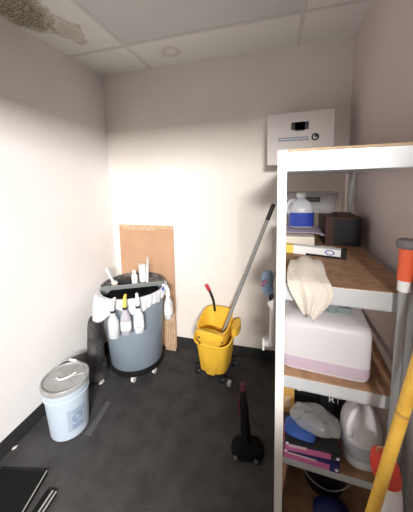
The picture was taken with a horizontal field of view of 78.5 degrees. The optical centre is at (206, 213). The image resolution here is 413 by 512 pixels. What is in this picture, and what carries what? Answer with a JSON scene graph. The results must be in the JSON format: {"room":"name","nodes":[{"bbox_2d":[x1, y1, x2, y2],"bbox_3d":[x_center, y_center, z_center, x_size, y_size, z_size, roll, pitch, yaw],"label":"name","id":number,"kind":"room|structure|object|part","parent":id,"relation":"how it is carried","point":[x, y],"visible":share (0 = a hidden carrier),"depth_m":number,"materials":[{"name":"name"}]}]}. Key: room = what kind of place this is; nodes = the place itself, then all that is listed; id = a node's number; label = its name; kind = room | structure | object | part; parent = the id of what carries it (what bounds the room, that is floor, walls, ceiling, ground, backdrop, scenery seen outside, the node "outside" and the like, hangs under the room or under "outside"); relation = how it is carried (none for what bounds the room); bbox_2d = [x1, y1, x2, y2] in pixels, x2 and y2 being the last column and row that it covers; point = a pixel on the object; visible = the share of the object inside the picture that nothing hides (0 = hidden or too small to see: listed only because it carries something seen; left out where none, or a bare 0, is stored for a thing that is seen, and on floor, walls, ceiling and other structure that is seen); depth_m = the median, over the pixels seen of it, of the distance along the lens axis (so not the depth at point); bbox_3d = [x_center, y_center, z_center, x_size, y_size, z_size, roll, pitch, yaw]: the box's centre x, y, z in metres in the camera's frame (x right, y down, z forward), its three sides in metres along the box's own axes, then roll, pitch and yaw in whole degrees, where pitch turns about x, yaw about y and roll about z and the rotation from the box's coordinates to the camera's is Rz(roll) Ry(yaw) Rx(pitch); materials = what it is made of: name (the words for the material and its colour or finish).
{"room":"janitor's closet","nodes":[
{"label":"janitor's closet","id":0,"kind":"room"},
{"bbox_2d":[0,16,116,441],"bbox_3d":[-1.232,0.171,1.178,0.080,2.418,2.608,1,8,16],"label":"wall","id":1,"kind":"structure","parent":0,"point":[57,241],"depth_m":1.65,"materials":[{"name":"paint"}]},
{"bbox_2d":[0,341,108,460],"bbox_3d":[-1.158,1.322,1.326,0.008,0.095,2.428,1,8,16],"label":"baseboard","id":2,"kind":"structure","parent":1,"relation":"attached to","point":[24,427],"depth_m":1.52,"materials":[{"name":"grey rubber"}]},
{"bbox_2d":[0,346,274,511],"bbox_3d":[-0.229,1.405,1.067,2.099,0.050,2.608,1,8,16],"label":"floor","id":3,"kind":"structure","parent":0,"point":[163,440],"depth_m":1.44,"materials":[{"name":"carpet"}]},
{"bbox_2d":[0,470,46,511],"bbox_3d":[-0.969,1.379,1.117,0.261,0.024,0.421,-1,7,3],"label":"floor panel","id":4,"kind":"object","parent":3,"relation":"on","point":[18,488],"visible":1,"depth_m":1.25,"materials":[{"name":"black"}]},
{"bbox_2d":[32,490,56,511],"bbox_3d":[-0.791,1.383,1.061,0.057,0.021,0.361,0,8,12],"label":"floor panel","id":5,"kind":"object","parent":3,"relation":"on","point":[48,497],"visible":1,"depth_m":1.19,"materials":[{"name":"black"}]},
{"bbox_2d":[39,358,89,441],"bbox_3d":[-0.860,1.148,1.566,0.268,0.361,0.268,1,8,16],"label":"pail","id":6,"kind":"object","parent":3,"relation":"on","point":[64,391],"visible":1,"depth_m":1.49,"materials":[{"name":"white plastic"}]},
{"bbox_3d":[-0.864,1.006,1.548,0.268,0.030,0.268,1,8,16],"label":"lid","id":7,"kind":"part","parent":6,"relation":"part of","materials":[{"name":"white plastic"}]},
{"bbox_2d":[84,316,107,384],"bbox_3d":[-0.874,1.031,1.951,0.170,0.487,0.207,1,8,16],"label":"bag","id":8,"kind":"object","parent":3,"relation":"on","point":[94,357],"visible":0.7,"depth_m":1.93,"materials":[{"name":"black plastic"}]},
{"bbox_2d":[84,401,110,435],"bbox_3d":[-0.692,1.313,1.635,0.045,0.006,0.235,0,8,12],"label":"floor strip","id":9,"kind":"object","parent":3,"relation":"on","point":[92,427],"visible":1,"depth_m":1.61,"materials":[{"name":"grey metal"}]},
{"bbox_2d":[109,346,164,382],"bbox_3d":[-0.568,1.199,2.092,0.438,0.108,0.438,1,8,16],"label":"dolly","id":10,"kind":"object","parent":3,"relation":"on","point":[153,368],"visible":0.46,"depth_m":1.90,"materials":[{"name":"black plastic"}]},
{"bbox_2d":[101,285,162,371],"bbox_3d":[-0.577,0.865,2.048,0.508,0.595,0.508,1,8,16],"label":"trash bin","id":11,"kind":"object","parent":10,"relation":"on","point":[133,352],"visible":0.36,"depth_m":1.88,"materials":[{"name":"plastic"}]},
{"bbox_2d":[108,297,119,339],"bbox_3d":[-0.620,0.696,1.689,0.069,0.266,0.074,-1,7,7],"label":"spray bottle","id":12,"kind":"object","parent":11,"relation":"hanging from","point":[113,322],"visible":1,"depth_m":1.66,"materials":[{"name":"white plastic"}]},
{"bbox_2d":[120,294,131,335],"bbox_3d":[-0.546,0.679,1.707,0.071,0.266,0.075,-2,7,-6],"label":"spray bottle","id":13,"kind":"object","parent":11,"relation":"hanging from","point":[125,319],"visible":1,"depth_m":1.68,"materials":[{"name":"grey plastic"}]},
{"bbox_2d":[92,281,167,322],"bbox_3d":[-0.595,0.664,1.931,0.552,0.182,0.398,0,7,7],"label":"liner","id":14,"kind":"object","parent":11,"relation":"on","point":[101,303],"visible":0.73,"depth_m":1.78,"materials":[{"name":"white plastic"}]},
{"bbox_2d":[100,272,163,290],"bbox_3d":[-0.605,0.546,2.110,0.490,0.034,0.281,-3,8,-11],"label":"tray","id":15,"kind":"object","parent":11,"relation":"on","point":[154,279],"visible":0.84,"depth_m":2.01,"materials":[{"name":"grey plastic"}]},
{"bbox_2d":[105,268,117,284],"bbox_3d":[-0.759,0.499,2.015,0.114,0.131,0.037,1,8,19],"label":"scrub brush","id":16,"kind":"object","parent":15,"relation":"on","point":[113,282],"visible":1,"depth_m":2.01,"materials":[{"name":"white plastic"}]},
{"bbox_2d":[117,277,131,284],"bbox_3d":[-0.661,0.539,2.039,0.105,0.040,0.060,-2,7,-4],"label":"case","id":17,"kind":"object","parent":15,"relation":"on","point":[122,280],"visible":0.89,"depth_m":2.01,"materials":[{"name":"black plastic"}]},
{"bbox_3d":[-0.661,0.524,2.037,0.105,0.010,0.060,-2,7,-4],"label":"lid","id":18,"kind":"part","parent":17,"relation":"part of","materials":[{"name":"black plastic"}]},
{"bbox_2d":[131,269,137,283],"bbox_3d":[-0.578,0.502,2.027,0.046,0.112,0.046,1,8,16],"label":"squeeze bottle","id":19,"kind":"object","parent":15,"relation":"on","point":[134,275],"visible":0.92,"depth_m":2.01,"materials":[{"name":"white plastic"}]},
{"bbox_2d":[138,263,145,281],"bbox_3d":[-0.524,0.480,2.072,0.058,0.143,0.058,1,8,16],"label":"squeeze bottle","id":20,"kind":"object","parent":15,"relation":"on","point":[142,266],"visible":0.93,"depth_m":2.05,"materials":[{"name":"white plastic"}]},
{"bbox_2d":[146,257,148,281],"bbox_3d":[-0.476,0.449,2.025,0.027,0.215,0.018,-4,8,-18],"label":"duster","id":21,"kind":"object","parent":15,"relation":"on","point":[147,265],"visible":0.86,"depth_m":2.02,"materials":[{"name":"white plastic"}]},
{"bbox_3d":[-0.475,0.480,2.029,0.018,0.150,0.018,4,7,15],"label":"handle","id":22,"kind":"part","parent":21,"relation":"part of","materials":[{"name":"white plastic"}]},
{"bbox_2d":[106,286,159,298],"bbox_3d":[-0.578,0.798,2.039,0.428,0.372,0.426,1,8,16],"label":"trash bag","id":23,"kind":"object","parent":11,"relation":"in","point":[142,291],"visible":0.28,"depth_m":2.01,"materials":[{"name":"black plastic"}]},
{"bbox_2d":[133,293,143,333],"bbox_3d":[-0.468,0.679,1.733,0.071,0.266,0.077,-4,8,-21],"label":"spray bottle","id":24,"kind":"object","parent":11,"relation":"hanging from","point":[138,318],"visible":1,"depth_m":1.71,"materials":[{"name":"white plastic"}]},
{"bbox_2d":[162,284,172,319],"bbox_3d":[-0.298,0.658,1.914,0.076,0.266,0.071,1,8,21],"label":"spray bottle","id":25,"kind":"object","parent":11,"relation":"hanging from","point":[168,305],"visible":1,"depth_m":1.89,"materials":[{"name":"white plastic"}]},
{"bbox_2d":[119,225,176,347],"bbox_3d":[-0.534,0.658,2.305,0.530,1.123,0.014,1,6,16],"label":"cardboard sheet","id":26,"kind":"object","parent":3,"relation":"on","point":[137,242],"visible":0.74,"depth_m":2.26,"materials":[{"name":"brown cardboard"}]},
{"bbox_2d":[165,312,175,350],"bbox_3d":[-0.323,1.047,2.260,0.099,0.354,0.030,1,8,16],"label":"strip","id":27,"kind":"object","parent":3,"relation":"on","point":[170,328],"visible":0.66,"depth_m":2.26,"materials":[{"name":"brown wood"}]},
{"bbox_2d":[193,284,240,386],"bbox_3d":[0.080,0.912,1.984,0.334,0.673,0.339,2,8,22],"label":"bucket","id":28,"kind":"object","parent":3,"relation":"on","point":[215,348],"visible":0.99,"depth_m":1.91,"materials":[{"name":"yellow plastic"}]},
{"bbox_3d":[0.029,1.105,1.904,0.139,0.214,0.027,2,8,22],"label":"moulding","id":29,"kind":"part","parent":28,"relation":"part of","materials":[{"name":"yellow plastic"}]},
{"bbox_3d":[0.048,0.709,2.072,0.072,0.203,0.029,-6,9,-33],"label":"lever","id":30,"kind":"part","parent":28,"relation":"part of","materials":[{"name":"black plastic"}]},
{"bbox_2d":[220,204,275,332],"bbox_3d":[0.295,0.472,1.938,0.488,1.090,0.085,-2,7,-4],"label":"mop","id":31,"kind":"object","parent":28,"relation":"in","point":[272,207],"visible":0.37,"depth_m":1.94,"materials":[{"name":"grey metal"}]},
{"bbox_2d":[231,382,263,464],"bbox_3d":[0.226,1.153,1.405,0.180,0.337,0.177,-1,7,6],"label":"vacuum cleaner","id":32,"kind":"object","parent":3,"relation":"on","point":[245,446],"visible":1,"depth_m":1.41,"materials":[{"name":"black plastic"}]},
{"bbox_3d":[0.191,1.116,1.451,0.019,0.105,0.046,-3,8,-12],"label":"trim","id":33,"kind":"part","parent":32,"relation":"part of","materials":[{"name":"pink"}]},
{"bbox_3d":[0.209,1.000,1.457,0.038,0.044,0.038,-1,7,6],"label":"trim","id":34,"kind":"part","parent":32,"relation":"part of","materials":[{"name":"pink plastic"}]},
{"bbox_2d":[274,142,412,511],"bbox_3d":[0.600,0.520,1.316,0.420,1.598,0.900,1,8,18],"label":"shelving unit","id":35,"kind":"object","parent":3,"relation":"on","point":[360,281],"visible":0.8,"depth_m":0.92,"materials":[{"name":"white paint"}]},
{"bbox_2d":[261,270,275,296],"bbox_3d":[0.301,0.325,1.218,0.091,0.148,0.048,-3,8,-9],"label":"glove","id":36,"kind":"object","parent":35,"relation":"hanging from","point":[267,276],"visible":0.98,"depth_m":1.21,"materials":[{"name":"blue"}]},
{"bbox_2d":[262,273,275,349],"bbox_3d":[0.315,0.466,1.233,0.079,0.430,0.030,1,8,16],"label":"brush","id":37,"kind":"object","parent":35,"relation":"hanging from","point":[265,342],"visible":0.94,"depth_m":1.24,"materials":[{"name":"white plastic"}]},
{"bbox_3d":[0.314,0.523,1.241,0.029,0.228,0.029,-6,9,-29],"label":"handle","id":38,"kind":"part","parent":37,"relation":"part of","materials":[{"name":"white plastic"}]},
{"bbox_3d":[0.281,0.575,0.967,0.031,1.597,0.031,1,8,18],"label":"post","id":39,"kind":"part","parent":35,"relation":"part of","materials":[{"name":"white metal"}]},
{"bbox_2d":[282,464,289,505],"bbox_3d":[0.392,1.127,1.184,0.033,0.239,0.320,2,8,27],"label":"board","id":40,"kind":"object","parent":35,"relation":"on","point":[287,466],"visible":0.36,"depth_m":1.04,"materials":[{"name":"brown wood"}]},
{"bbox_3d":[0.550,0.461,1.785,0.031,1.597,0.031,1,8,18],"label":"post","id":41,"kind":"part","parent":35,"relation":"part of","materials":[{"name":"white metal"}]},
{"bbox_2d":[283,387,293,416],"bbox_3d":[0.377,0.845,1.183,0.060,0.175,0.071,1,8,16],"label":"carton","id":42,"kind":"object","parent":35,"relation":"on","point":[288,398],"visible":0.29,"depth_m":1.15,"materials":[{"name":"brown cardboard"}]},
{"bbox_2d":[286,233,314,244],"bbox_3d":[0.515,0.133,1.466,0.171,0.067,0.281,1,8,16],"label":"book","id":43,"kind":"object","parent":35,"relation":"on","point":[299,238],"visible":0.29,"depth_m":1.33,"materials":[{"name":"beige paper"}]},
{"bbox_2d":[286,223,324,235],"bbox_3d":[0.541,0.086,1.484,0.239,0.024,0.298,1,8,16],"label":"plastic bag","id":44,"kind":"object","parent":43,"relation":"on","point":[315,229],"visible":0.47,"depth_m":1.40,"materials":[{"name":"grey"}]},
{"bbox_2d":[286,193,313,227],"bbox_3d":[0.539,-0.026,1.469,0.158,0.195,0.124,1,8,16],"label":"jug","id":45,"kind":"object","parent":44,"relation":"on","point":[300,212],"visible":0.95,"depth_m":1.42,"materials":[{"name":"white"}]},
{"bbox_3d":[0.485,-0.044,1.451,0.069,0.087,0.024,-4,8,-16],"label":"handle","id":46,"kind":"part","parent":45,"relation":"part of","materials":[{"name":"white plastic"}]},
{"bbox_2d":[294,389,318,416],"bbox_3d":[0.470,0.829,1.207,0.104,0.195,0.102,0,8,13],"label":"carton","id":47,"kind":"object","parent":35,"relation":"on","point":[306,403],"visible":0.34,"depth_m":1.17,"materials":[{"name":"black cardboard"}]},
{"bbox_2d":[287,256,333,321],"bbox_3d":[0.381,0.266,0.963,0.151,0.187,0.244,1,8,16],"label":"rag","id":48,"kind":"object","parent":35,"relation":"on","point":[309,285],"visible":1,"depth_m":0.87,"materials":[{"name":"white fabric"}]},
{"bbox_2d":[284,442,339,473],"bbox_3d":[0.417,0.932,1.024,0.197,0.041,0.130,1,8,19],"label":"carton","id":49,"kind":"object","parent":35,"relation":"on","point":[333,466],"visible":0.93,"depth_m":0.96,"materials":[{"name":"pink cardboard"}]},
{"bbox_2d":[283,411,340,461],"bbox_3d":[0.416,0.891,1.019,0.197,0.041,0.130,0,8,15],"label":"carton","id":50,"kind":"object","parent":49,"relation":"on","point":[326,446],"visible":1,"depth_m":0.97,"materials":[{"name":"pink"}]},
{"bbox_2d":[284,416,316,441],"bbox_3d":[0.374,0.853,1.012,0.123,0.036,0.093,2,8,23],"label":"folded cloth","id":51,"kind":"object","parent":50,"relation":"on","point":[300,428],"visible":1,"depth_m":0.99,"materials":[{"name":"blue fabric"}]},
{"bbox_2d":[286,243,346,259],"bbox_3d":[0.520,0.177,1.223,0.277,0.042,0.044,3,9,32],"label":"box","id":52,"kind":"object","parent":35,"relation":"on","point":[312,250],"visible":0.94,"depth_m":1.20,"materials":[{"name":"white cardboard"}]},
{"bbox_2d":[304,470,350,497],"bbox_3d":[0.549,1.136,1.179,0.233,0.215,0.223,1,8,16],"label":"pail","id":53,"kind":"object","parent":35,"relation":"on","point":[322,485],"visible":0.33,"depth_m":1.11,"materials":[{"name":"black plastic"}]},
{"bbox_2d":[284,300,371,381],"bbox_3d":[0.480,0.462,1.055,0.315,0.252,0.281,1,8,20],"label":"tub","id":54,"kind":"object","parent":35,"relation":"on","point":[338,344],"visible":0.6,"depth_m":0.93,"materials":[{"name":"white plastic"}]},
{"bbox_2d":[312,496,348,511],"bbox_3d":[0.510,1.221,1.034,0.146,0.083,0.092,1,8,16],"label":"cloth bundle","id":55,"kind":"object","parent":35,"relation":"on","point":[319,503],"visible":1,"depth_m":1.03,"materials":[{"name":"blue fabric"}]},
{"bbox_2d":[318,395,345,427],"bbox_3d":[0.566,0.844,1.151,0.104,0.175,0.102,1,8,20],"label":"carton","id":56,"kind":"object","parent":35,"relation":"on","point":[329,408],"visible":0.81,"depth_m":1.11,"materials":[{"name":"black cardboard"}]},
{"bbox_2d":[318,212,361,245],"bbox_3d":[0.768,0.080,1.479,0.178,0.156,0.247,1,8,16],"label":"carton","id":57,"kind":"object","parent":35,"relation":"on","point":[338,228],"visible":0.85,"depth_m":1.37,"materials":[{"name":"brown cardboard"}]},
{"bbox_2d":[287,191,339,212],"bbox_3d":[0.653,-0.076,1.598,0.320,0.126,0.161,1,8,16],"label":"tub","id":58,"kind":"object","parent":57,"relation":"on","point":[321,201],"visible":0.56,"depth_m":1.52,"materials":[{"name":"grey plastic"}]},
{"bbox_3d":[0.767,0.005,1.470,0.178,0.006,0.246,1,8,16],"label":"lid","id":59,"kind":"part","parent":57,"relation":"part of","materials":[{"name":"brown cardboard"}]},
{"bbox_3d":[0.582,-0.205,1.221,0.406,0.003,0.886,1,8,18],"label":"under panel","id":60,"kind":"part","parent":35,"relation":"part of","materials":[{"name":"white metal"}]},
{"bbox_3d":[0.927,0.467,1.668,0.020,1.597,0.020,1,8,18],"label":"post","id":61,"kind":"part","parent":35,"relation":"part of","materials":[{"name":"grey metal"}]},
{"bbox_2d":[339,401,382,471],"bbox_3d":[0.602,0.823,0.988,0.140,0.259,0.159,1,8,16],"label":"jug","id":62,"kind":"object","parent":35,"relation":"on","point":[360,430],"visible":0.74,"depth_m":0.94,"materials":[{"name":"white plastic"}]},
{"bbox_3d":[0.549,0.782,0.948,0.078,0.115,0.026,-6,9,-31],"label":"handle","id":63,"kind":"part","parent":62,"relation":"part of","materials":[{"name":"white plastic"}]},
{"bbox_3d":[0.654,0.582,0.839,0.020,1.597,0.020,1,8,18],"label":"post","id":64,"kind":"part","parent":35,"relation":"part of","materials":[{"name":"grey metal"}]},
{"bbox_2d":[370,445,402,511],"bbox_3d":[0.590,1.051,0.823,0.129,0.674,0.072,0,8,14],"label":"bottle","id":65,"kind":"object","parent":3,"relation":"on","point":[393,501],"visible":0.6,"depth_m":0.77,"materials":[{"name":"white plastic"}]},
{"bbox_2d":[365,352,412,511],"bbox_3d":[0.527,0.665,0.719,0.261,1.436,0.037,1,8,16],"label":"pole","id":66,"kind":"object","parent":3,"relation":"on","point":[404,407],"visible":1,"depth_m":0.71,"materials":[{"name":"yellow paint"}]},
{"bbox_2d":[387,238,412,435],"bbox_3d":[0.612,0.726,0.831,0.058,1.316,0.057,1,8,16],"label":"pole","id":67,"kind":"object","parent":3,"relation":"on","point":[404,276],"visible":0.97,"depth_m":0.77,"materials":[{"name":"grey metal"}]},
{"bbox_2d":[402,410,412,511],"bbox_3d":[0.666,0.711,0.819,0.040,1.345,0.040,1,8,16],"label":"pole","id":68,"kind":"object","parent":3,"relation":"on","point":[408,471],"visible":1,"depth_m":0.83,"materials":[{"name":"grey metal"}]},
{"bbox_2d":[0,0,372,75],"bbox_3d":[-0.290,-1.042,0.749,2.099,0.050,2.608,1,8,16],"label":"ceiling","id":69,"kind":"structure","parent":0,"point":[60,24],"depth_m":1.61,"materials":[{"name":"tile"}]},
{"bbox_2d":[70,0,151,68],"bbox_3d":[-0.780,-1.021,0.888,0.024,0.003,2.448,1,8,16],"label":"trim","id":70,"kind":"structure","parent":69,"relation":"attached to","point":[74,2],"depth_m":1.51,"materials":[{"name":"white metal"}]},
{"bbox_2d":[76,0,301,44],"bbox_3d":[-0.088,-1.087,1.263,1.098,0.002,0.576,1,8,16],"label":"tile","id":71,"kind":"object","parent":69,"relation":"attached to","point":[131,21],"depth_m":1.39,"materials":[{"name":"white tile"}]},
{"bbox_2d":[68,0,373,57],"bbox_3d":[-0.061,-1.127,1.569,1.939,0.003,0.024,1,8,16],"label":"trim","id":72,"kind":"structure","parent":69,"relation":"attached to","point":[356,1],"depth_m":1.51,"materials":[{"name":"white metal"}]},
{"bbox_2d":[296,0,307,45],"bbox_3d":[0.309,-1.009,0.585,0.024,0.003,2.448,1,8,16],"label":"trim","id":73,"kind":"structure","parent":69,"relation":"attached to","point":[304,3],"depth_m":1.50,"materials":[{"name":"white metal"}]},
{"bbox_2d":[103,37,353,350],"bbox_3d":[0.078,0.016,2.115,1.939,2.418,0.080,1,8,16],"label":"wall","id":74,"kind":"structure","parent":0,"point":[187,142],"depth_m":2.04,"materials":[{"name":"paint"}]},
{"bbox_2d":[177,336,275,361],"bbox_3d":[0.099,1.173,2.221,1.931,0.095,0.008,1,8,16],"label":"baseboard","id":75,"kind":"structure","parent":74,"relation":"attached to","point":[256,353],"depth_m":2.15,"materials":[{"name":"grey rubber"}]},
{"bbox_2d":[267,109,334,166],"bbox_3d":[0.619,-0.495,1.701,0.400,0.325,0.202,1,8,16],"label":"control panel","id":76,"kind":"object","parent":74,"relation":"attached to","point":[315,128],"visible":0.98,"depth_m":1.60,"materials":[{"name":"grey plastic"}]},
{"bbox_2d":[346,0,412,511],"bbox_3d":[0.713,0.192,0.637,0.080,2.418,2.608,1,8,16],"label":"wall","id":77,"kind":"structure","parent":0,"point":[382,75],"depth_m":1.16,"materials":[{"name":"paint"}]}
]}

